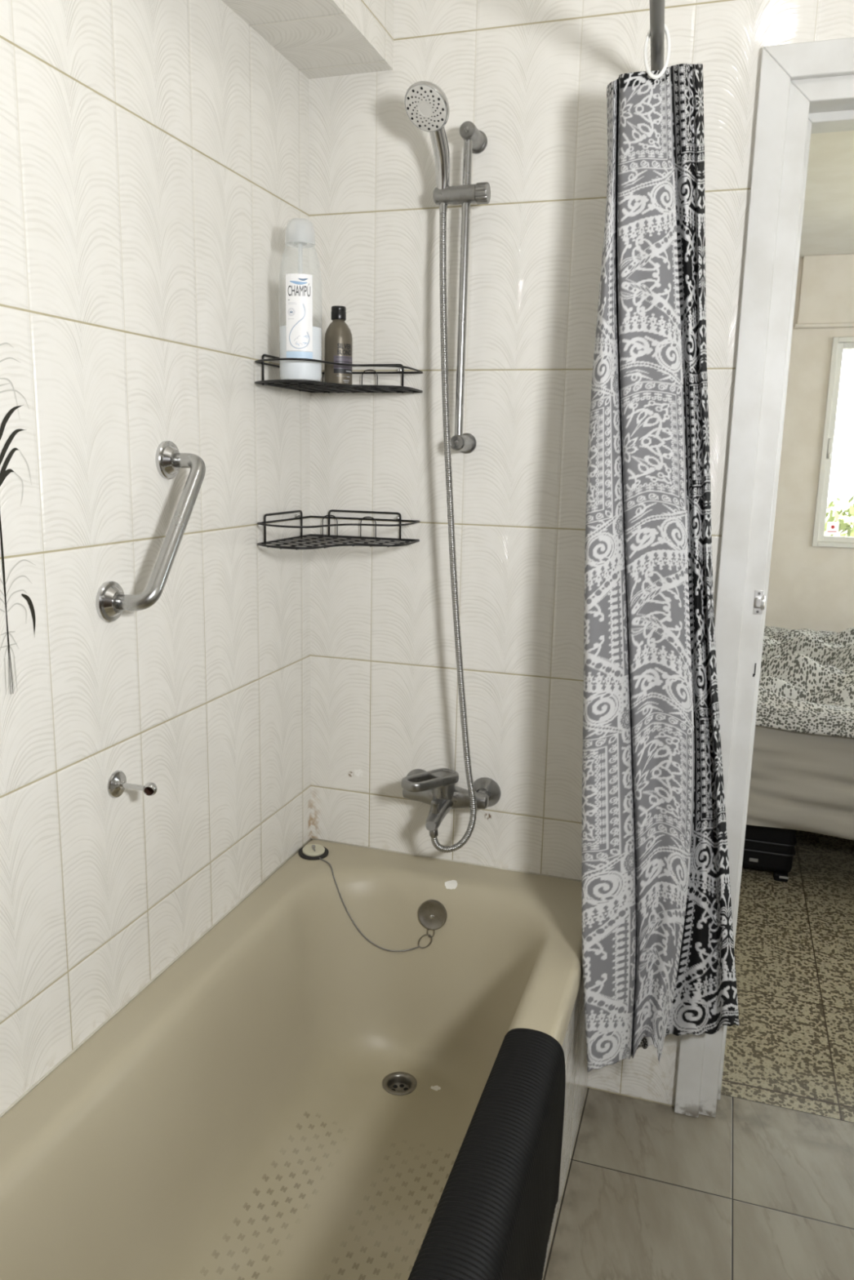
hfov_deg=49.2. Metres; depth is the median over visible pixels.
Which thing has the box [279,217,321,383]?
shampoo bottle
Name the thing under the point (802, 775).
bed
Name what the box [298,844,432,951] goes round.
plug
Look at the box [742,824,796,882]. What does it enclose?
suitcase
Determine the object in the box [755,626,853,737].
duvet
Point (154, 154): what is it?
wall
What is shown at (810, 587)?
wall
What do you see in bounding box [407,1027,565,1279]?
bath mat
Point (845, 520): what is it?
leafy tree
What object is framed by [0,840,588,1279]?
bathtub
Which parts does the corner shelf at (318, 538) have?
frame, frame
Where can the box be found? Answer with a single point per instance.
(826, 295)
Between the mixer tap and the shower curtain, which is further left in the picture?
the mixer tap
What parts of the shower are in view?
handle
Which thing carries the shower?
attached to the shower rail
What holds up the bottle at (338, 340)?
on the corner shelf at (295, 384)
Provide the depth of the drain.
1.94 m
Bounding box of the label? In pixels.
[288,278,310,349]
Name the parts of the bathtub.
overflow plate, apron panel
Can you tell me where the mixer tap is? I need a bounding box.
[400,768,500,831]
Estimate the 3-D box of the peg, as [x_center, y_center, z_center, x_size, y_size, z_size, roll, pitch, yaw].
[-0.449,0.227,1.438,0.072,0.043,0.043,5,12,17]
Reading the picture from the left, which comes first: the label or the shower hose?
the label
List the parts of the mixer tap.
lever, diverter knob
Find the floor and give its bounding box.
[542,830,853,1279]
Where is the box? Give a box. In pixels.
[793,253,853,328]
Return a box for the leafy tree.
[823,491,853,537]
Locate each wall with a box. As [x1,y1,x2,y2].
[0,0,311,1114]
[308,0,853,1106]
[764,257,853,632]
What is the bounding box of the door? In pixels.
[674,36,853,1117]
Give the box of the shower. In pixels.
[404,80,450,189]
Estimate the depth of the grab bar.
1.41 m
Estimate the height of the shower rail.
0.608 m
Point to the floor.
(753, 1190)
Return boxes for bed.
[746,626,853,840]
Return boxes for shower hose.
[429,202,476,853]
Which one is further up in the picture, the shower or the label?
the shower
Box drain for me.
[382,1071,417,1095]
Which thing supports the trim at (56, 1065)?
attached to the wall at (154, 154)
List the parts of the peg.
stem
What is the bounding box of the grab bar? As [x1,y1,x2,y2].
[95,440,205,622]
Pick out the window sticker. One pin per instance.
(832, 527)
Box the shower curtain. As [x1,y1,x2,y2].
[581,63,738,1072]
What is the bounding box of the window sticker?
[826,521,839,534]
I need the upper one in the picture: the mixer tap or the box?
the box
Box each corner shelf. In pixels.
[254,354,422,393]
[257,509,419,550]
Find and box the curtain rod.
[648,0,664,71]
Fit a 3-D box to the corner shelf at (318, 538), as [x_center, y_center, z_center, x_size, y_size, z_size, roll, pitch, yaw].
[-0.176,-0.222,1.870,0.260,0.060,0.287,5,12,17]
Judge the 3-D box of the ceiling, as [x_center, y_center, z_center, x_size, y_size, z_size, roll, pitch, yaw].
[2.052,-1.431,2.638,3.750,0.100,2.750,5,12,17]
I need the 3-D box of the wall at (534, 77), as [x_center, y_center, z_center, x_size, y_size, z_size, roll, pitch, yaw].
[0.626,-0.245,1.810,1.820,2.560,0.100,5,12,17]
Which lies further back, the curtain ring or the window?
the window
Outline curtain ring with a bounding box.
[643,24,671,79]
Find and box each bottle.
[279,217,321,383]
[324,306,352,384]
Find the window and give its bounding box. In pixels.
[811,336,853,548]
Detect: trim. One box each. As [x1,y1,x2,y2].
[0,837,581,1117]
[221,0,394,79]
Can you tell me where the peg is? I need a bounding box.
[107,770,157,798]
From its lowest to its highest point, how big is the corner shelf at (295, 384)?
0.058 m
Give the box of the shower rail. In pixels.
[432,120,490,453]
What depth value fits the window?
4.19 m
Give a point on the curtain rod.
(656, 6)
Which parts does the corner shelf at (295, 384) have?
frame, frame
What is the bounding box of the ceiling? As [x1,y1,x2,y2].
[799,130,853,257]
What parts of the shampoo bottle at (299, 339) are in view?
spout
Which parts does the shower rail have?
clamp knob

